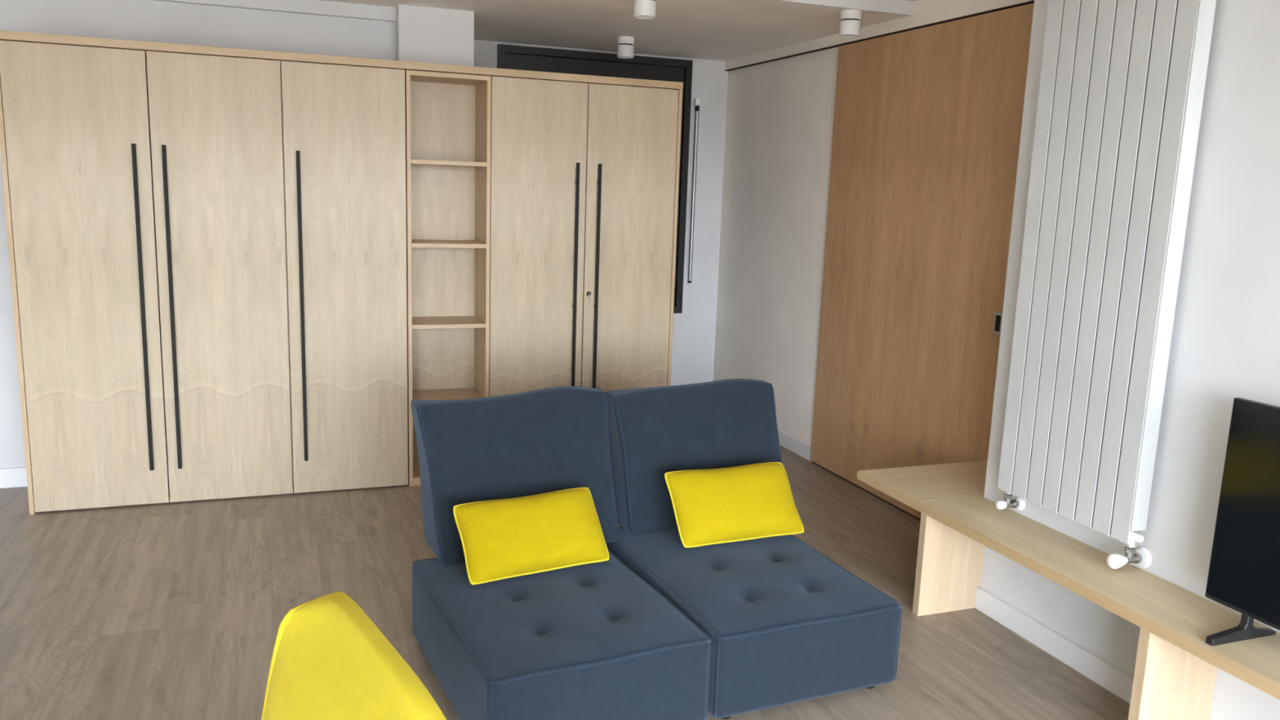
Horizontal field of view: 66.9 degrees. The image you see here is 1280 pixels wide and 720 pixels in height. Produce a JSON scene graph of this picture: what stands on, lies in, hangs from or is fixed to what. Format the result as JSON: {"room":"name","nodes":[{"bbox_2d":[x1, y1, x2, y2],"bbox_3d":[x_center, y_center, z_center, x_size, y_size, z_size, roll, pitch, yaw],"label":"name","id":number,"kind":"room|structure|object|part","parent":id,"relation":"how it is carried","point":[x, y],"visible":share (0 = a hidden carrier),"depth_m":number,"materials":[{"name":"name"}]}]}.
{"room":"living room","nodes":[
{"label":"living room","id":0,"kind":"room"},
{"bbox_2d":[0,0,395,468],"bbox_3d":[-3.831,-0.657,4.956,4.932,2.470,1.090,-2,11,-20],"label":"wall","id":1,"kind":"structure","parent":0,"point":[146,20],"depth_m":4.79,"materials":[{"name":"grey paint"}]},
{"bbox_2d":[0,466,27,488],"bbox_3d":[-3.633,0.605,4.676,4.832,0.100,0.014,-2,11,-20],"label":"baseboard","id":2,"kind":"structure","parent":1,"relation":"attached to","point":[9,477],"depth_m":4.85,"materials":[{"name":"white paint"}]},
{"bbox_2d":[154,0,395,22],"bbox_3d":[-3.545,-1.740,4.241,4.832,0.067,0.040,-2,11,-20],"label":"trim","id":3,"kind":"structure","parent":1,"relation":"attached to","point":[319,7],"depth_m":4.93,"materials":[{"name":"grey paint"}]},
{"bbox_2d":[395,4,474,66],"bbox_3d":[-1.314,-0.723,5.818,0.389,2.470,1.240,-2,11,-20],"label":"wall column","id":4,"kind":"structure","parent":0,"point":[424,34],"depth_m":5.05,"materials":[{"name":"grey paint"}]},
{"bbox_2d":[0,444,1129,719],"bbox_3d":[-1.159,1.340,1.645,7.500,0.100,9.760,-2,11,-20],"label":"floor","id":5,"kind":"structure","parent":0,"point":[170,611],"depth_m":3.63,"materials":[{"name":"brown wood"}]},
{"bbox_2d":[0,40,293,515],"bbox_3d":[-2.303,-0.367,4.638,1.152,2.119,0.354,-2,11,-20],"label":"wardrobe","id":6,"kind":"object","parent":5,"relation":"on","point":[144,197],"visible":1,"depth_m":4.49,"materials":[{"name":"brown wood"}]},
{"bbox_3d":[-2.512,-0.338,4.419,0.562,2.104,0.020,-2,11,-20],"label":"door","id":7,"kind":"part","parent":6,"relation":"part of","materials":[{"name":"brown wood"}]},
{"bbox_3d":[-2.303,-0.225,4.492,0.017,1.521,0.034,-2,11,-20],"label":"handle","id":8,"kind":"part","parent":6,"relation":"part of","materials":[{"name":"black metal"}]},
{"bbox_3d":[-2.188,-0.229,4.534,0.017,1.521,0.034,-2,11,-20],"label":"handle","id":9,"kind":"part","parent":6,"relation":"part of","materials":[{"name":"black metal"}]},
{"bbox_3d":[-1.982,-0.355,4.617,0.561,2.104,0.020,-2,11,-20],"label":"door","id":10,"kind":"part","parent":6,"relation":"part of","materials":[{"name":"brown wood"}]},
{"bbox_2d":[0,30,683,89],"bbox_3d":[-1.317,-1.460,4.818,3.193,0.036,0.322,-2,11,-20],"label":"board","id":11,"kind":"object","parent":6,"relation":"on","point":[4,35],"visible":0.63,"depth_m":4.58,"materials":[{"name":"brown wood"}]},
{"bbox_2d":[280,60,408,493],"bbox_3d":[-1.496,-0.393,4.939,0.571,2.119,0.354,-2,11,-20],"label":"wardrobe","id":12,"kind":"object","parent":5,"relation":"on","point":[344,126],"visible":0.98,"depth_m":4.79,"materials":[{"name":"brown wood"}]},
{"bbox_3d":[-1.651,-0.246,4.735,0.017,1.521,0.034,-2,11,-20],"label":"handle","id":13,"kind":"part","parent":12,"relation":"part of","materials":[{"name":"black metal"}]},
{"bbox_2d":[261,591,446,719],"bbox_3d":[-0.827,0.903,1.369,1.059,0.881,0.732,-4,12,-31],"label":"chair","id":14,"kind":"object","parent":5,"relation":"on","point":[330,660],"visible":1,"depth_m":1.57,"materials":[{"name":"yellow fabric"}]},
{"bbox_2d":[404,70,491,486],"bbox_3d":[-1.036,-0.408,5.129,0.418,2.114,0.320,-2,11,-20],"label":"bookcase","id":15,"kind":"object","parent":5,"relation":"on","point":[448,115],"visible":0.62,"depth_m":5.18,"materials":[{"name":"brown wood"}]},
{"bbox_3d":[-1.089,-0.447,5.269,0.380,2.047,0.008,-2,11,-20],"label":"panel","id":16,"kind":"part","parent":15,"relation":"part of","materials":[{"name":"brown wood"}]},
{"bbox_3d":[-1.056,0.199,5.235,0.380,0.022,0.308,-2,11,-20],"label":"shelf","id":17,"kind":"part","parent":15,"relation":"part of","materials":[{"name":"brown wood"}]},
{"bbox_3d":[-1.013,-1.018,5.015,0.380,0.022,0.308,-2,11,-20],"label":"shelf","id":18,"kind":"part","parent":15,"relation":"part of","materials":[{"name":"brown wood"}]},
{"bbox_3d":[-1.042,-0.201,5.163,0.380,0.022,0.308,-2,11,-20],"label":"shelf","id":19,"kind":"part","parent":15,"relation":"part of","materials":[{"name":"brown wood"}]},
{"bbox_3d":[-1.027,-0.610,5.089,0.380,0.022,0.308,-2,11,-20],"label":"shelf","id":20,"kind":"part","parent":15,"relation":"part of","materials":[{"name":"brown wood"}]},
{"bbox_2d":[410,386,711,719],"bbox_3d":[-0.295,0.616,3.185,0.801,0.840,1.146,-3,11,-26],"label":"module","id":21,"kind":"object","parent":5,"relation":"on","point":[595,641],"visible":0.8,"depth_m":3.04,"materials":[{"name":"blue fabric"}]},
{"bbox_3d":[-0.433,0.398,3.522,0.730,0.540,0.317,-3,11,-26],"label":"backrest","id":22,"kind":"part","parent":21,"relation":"part of","materials":[{"name":"blue fabric"}]},
{"bbox_2d":[453,487,608,585],"bbox_3d":[-0.358,0.581,3.244,0.505,0.225,0.206,-4,12,-30],"label":"throw pillow","id":23,"kind":"object","parent":21,"relation":"on","point":[501,539],"visible":1,"depth_m":3.18,"materials":[{"name":"yellow fabric"}]},
{"bbox_3d":[-0.292,0.877,3.119,0.702,0.299,0.916,-3,11,-26],"label":"seat","id":24,"kind":"part","parent":21,"relation":"part of","materials":[{"name":"blue fabric"}]},
{"bbox_2d":[488,75,682,396],"bbox_3d":[-0.344,-0.430,5.369,1.043,2.119,0.354,-2,11,-20],"label":"wardrobe","id":25,"kind":"object","parent":5,"relation":"on","point":[584,177],"visible":0.82,"depth_m":5.18,"materials":[{"name":"brown wood"}]},
{"bbox_3d":[-0.546,-0.401,5.154,0.507,2.104,0.020,-2,11,-20],"label":"door","id":26,"kind":"part","parent":25,"relation":"part of","materials":[{"name":"brown wood"}]},
{"bbox_3d":[-0.354,-0.287,5.219,0.017,1.521,0.034,-2,11,-20],"label":"handle","id":27,"kind":"part","parent":25,"relation":"part of","materials":[{"name":"black metal"}]},
{"bbox_3d":[-0.241,-0.291,5.262,0.017,1.521,0.034,-2,11,-20],"label":"handle","id":28,"kind":"part","parent":25,"relation":"part of","materials":[{"name":"black metal"}]},
{"bbox_3d":[-0.067,-0.416,5.333,0.507,2.104,0.020,-2,11,-20],"label":"door","id":29,"kind":"part","parent":25,"relation":"part of","materials":[{"name":"brown wood"}]},
{"bbox_2d":[604,378,902,719],"bbox_3d":[0.359,0.590,3.499,0.807,0.825,1.172,-2,11,-23],"label":"module","id":30,"kind":"object","parent":5,"relation":"on","point":[784,623],"visible":0.7,"depth_m":3.29,"materials":[{"name":"blue fabric"}]},
{"bbox_3d":[0.238,0.368,3.862,0.720,0.525,0.312,-2,11,-23],"label":"backrest","id":31,"kind":"part","parent":30,"relation":"part of","materials":[{"name":"blue fabric"}]},
{"bbox_2d":[664,462,804,547],"bbox_3d":[0.353,0.533,3.604,0.510,0.238,0.219,-2,11,-23],"label":"throw pillow","id":32,"kind":"object","parent":30,"relation":"on","point":[712,506],"visible":1,"depth_m":3.54,"materials":[{"name":"yellow fabric"}]},
{"bbox_3d":[0.346,0.841,3.443,0.698,0.299,0.976,-2,11,-23],"label":"seat","id":33,"kind":"part","parent":30,"relation":"part of","materials":[{"name":"blue fabric"}]},
{"bbox_2d":[857,460,1279,719],"bbox_3d":[1.763,0.945,2.872,0.690,0.446,3.015,-2,11,-20],"label":"bench","id":34,"kind":"object","parent":5,"relation":"on","point":[1175,669],"visible":0.84,"depth_m":3.07,"materials":[{"name":"brown wood"}]},
{"bbox_3d":[1.210,0.782,3.774,0.288,0.409,0.034,-2,11,-20],"label":"panel leg","id":35,"kind":"part","parent":34,"relation":"part of","materials":[{"name":"brown wood"}]},
{"bbox_3d":[1.565,0.963,2.840,0.288,0.409,0.034,-2,11,-20],"label":"panel leg","id":36,"kind":"part","parent":34,"relation":"part of","materials":[{"name":"brown wood"}]},
{"bbox_2d":[1204,397,1279,645],"bbox_3d":[1.770,0.505,2.239,0.240,0.644,0.973,-2,11,-20],"label":"television","id":37,"kind":"object","parent":34,"relation":"on","point":[1243,577],"visible":1,"depth_m":2.60,"materials":[{"name":"black plastic"}]},
{"bbox_2d":[473,40,728,386],"bbox_3d":[-0.293,-0.854,6.746,2.179,2.470,0.200,-2,11,-20],"label":"wall","id":38,"kind":"structure","parent":0,"point":[693,344],"depth_m":6.89,"materials":[{"name":"white paint"}]},
{"bbox_2d":[497,44,693,313],"bbox_3d":[-0.309,-1.173,6.553,1.338,1.736,0.070,-2,11,-20],"label":"window","id":39,"kind":"structure","parent":38,"relation":"in","point":[508,56],"depth_m":6.48,"materials":[{"name":"black paint"}]},
{"bbox_2d":[688,97,700,283],"bbox_3d":[0.373,-1.179,6.802,0.038,1.275,0.047,-2,11,-20],"label":"shutter crank","id":40,"kind":"object","parent":39,"relation":"attached to","point":[696,101],"visible":1,"depth_m":6.78,"materials":[{"name":"metal"}]},
{"bbox_2d":[320,0,909,61],"bbox_3d":[-2.366,-1.906,4.598,7.500,0.215,2.328,-2,11,-20],"label":"ceiling","id":41,"kind":"structure","parent":0,"point":[722,30],"depth_m":5.25,"materials":[{"name":"paint"}]},
{"bbox_2d":[617,35,634,58],"bbox_3d":[-0.085,-1.877,5.822,0.100,0.117,0.100,-2,11,-20],"label":"ceiling spotlight","id":42,"kind":"object","parent":41,"relation":"attached to","point":[625,47],"visible":1,"depth_m":5.78,"materials":[{"name":"white metal"}]},
{"bbox_2d":[633,0,656,19],"bbox_3d":[0.023,-1.617,4.403,0.100,0.117,0.100,-2,11,-20],"label":"ceiling spotlight","id":43,"kind":"object","parent":41,"relation":"attached to","point":[643,9],"visible":1,"depth_m":4.37,"materials":[{"name":"white metal"}]},
{"bbox_2d":[839,9,861,37],"bbox_3d":[1.026,-1.641,4.730,0.100,0.117,0.100,-2,11,-20],"label":"ceiling spotlight","id":44,"kind":"object","parent":41,"relation":"attached to","point":[850,23],"visible":1,"depth_m":4.69,"materials":[{"name":"white metal"}]},
{"bbox_2d":[712,46,838,446],"bbox_3d":[1.266,-0.529,5.428,0.200,2.405,3.430,-2,11,-20],"label":"wall","id":45,"kind":"structure","parent":0,"point":[780,115],"depth_m":6.17,"materials":[{"name":"white paint"}]},
{"bbox_2d":[777,430,811,461],"bbox_3d":[0.782,0.440,6.500,0.014,0.085,1.436,-2,11,-20],"label":"baseboard","id":46,"kind":"structure","parent":45,"relation":"attached to","point":[786,441],"depth_m":6.01,"materials":[{"name":"white paint"}]},
{"bbox_2d":[774,0,913,15],"bbox_3d":[-1.960,-1.624,3.535,7.500,0.065,0.012,-2,11,-20],"label":"trim","id":47,"kind":"structure","parent":45,"relation":"attached to","point":[892,6],"depth_m":4.68,"materials":[{"name":"white paint"}]},
{"bbox_2d":[724,0,1033,70],"bbox_3d":[1.297,-1.778,5.198,0.228,0.124,3.430,-2,11,-20],"label":"trim","id":48,"kind":"structure","parent":45,"relation":"attached to","point":[924,11],"depth_m":4.81,"materials":[{"name":"white paint"}]},
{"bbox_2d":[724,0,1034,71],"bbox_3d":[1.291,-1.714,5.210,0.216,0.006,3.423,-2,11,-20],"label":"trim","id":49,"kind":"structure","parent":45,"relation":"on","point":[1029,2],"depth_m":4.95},
{"bbox_2d":[810,3,1034,520],"bbox_3d":[1.410,-0.395,4.726,0.025,2.401,1.930,-2,11,-20],"label":"sliding door","id":50,"kind":"structure","parent":45,"relation":"in","point":[927,121],"depth_m":4.78,"materials":[{"name":"brown wood"}]},
{"bbox_3d":[1.579,-0.162,4.270,0.005,0.095,0.054,-2,11,-20],"label":"pull plate","id":51,"kind":"part","parent":50,"relation":"part of","materials":[{"name":"metal"}]},
{"bbox_2d":[979,0,1279,719],"bbox_3d":[2.704,0.247,1.037,0.625,2.535,5.930,-2,11,-20],"label":"wall","id":52,"kind":"structure","parent":0,"point":[1224,347],"depth_m":2.86,"materials":[{"name":"white paint"}]},
{"bbox_2d":[974,586,1133,703],"bbox_3d":[2.360,1.461,1.141,0.020,0.086,5.930,-2,11,-20],"label":"baseboard","id":53,"kind":"structure","parent":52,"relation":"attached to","point":[1100,671],"depth_m":3.43,"materials":[{"name":"white paint"}]},
{"bbox_2d":[995,0,1216,568],"bbox_3d":[1.482,-0.321,3.169,0.137,1.908,0.620,-2,11,-20],"label":"radiator","id":54,"kind":"object","parent":52,"relation":"attached to","point":[1122,87],"visible":1,"depth_m":3.11,"materials":[{"name":"metal"}]},
{"bbox_3d":[1.334,0.536,3.580,0.034,0.033,0.033,-2,11,-20],"label":"valve knob","id":55,"kind":"part","parent":54,"relation":"part of","materials":[{"name":"white plastic"}]},
{"bbox_3d":[1.382,-0.413,3.413,0.020,1.820,0.069,-2,11,-20],"label":"panel","id":56,"kind":"part","parent":54,"relation":"part of","materials":[{"name":"metal"}]},
{"bbox_3d":[1.408,-0.400,3.344,0.020,1.820,0.069,-2,11,-20],"label":"panel","id":57,"kind":"part","parent":54,"relation":"part of","materials":[{"name":"metal"}]},
{"bbox_3d":[1.434,-0.387,3.274,0.020,1.820,0.069,-2,11,-20],"label":"panel","id":58,"kind":"part","parent":54,"relation":"part of","materials":[{"name":"metal"}]},
{"bbox_3d":[1.461,-0.373,3.205,0.020,1.820,0.069,-2,11,-20],"label":"panel","id":59,"kind":"part","parent":54,"relation":"part of","materials":[{"name":"metal"}]},
{"bbox_3d":[1.487,-0.360,3.136,0.020,1.820,0.069,-2,11,-20],"label":"panel","id":60,"kind":"part","parent":54,"relation":"part of","materials":[{"name":"metal"}]},
{"bbox_3d":[1.513,-0.346,3.067,0.020,1.820,0.069,-2,11,-20],"label":"panel","id":61,"kind":"part","parent":54,"relation":"part of","materials":[{"name":"metal"}]},
{"bbox_3d":[1.512,0.635,3.065,0.064,0.047,0.047,-2,11,-20],"label":"valve knob","id":62,"kind":"part","parent":54,"relation":"part of","materials":[{"name":"white plastic"}]},
{"bbox_3d":[1.540,-0.333,2.998,0.020,1.820,0.069,-2,11,-20],"label":"panel","id":63,"kind":"part","parent":54,"relation":"part of","materials":[{"name":"metal"}]},
{"bbox_3d":[1.566,-0.320,2.928,0.020,1.820,0.069,-2,11,-20],"label":"panel","id":64,"kind":"part","parent":54,"relation":"part of","materials":[{"name":"metal"}]}
]}

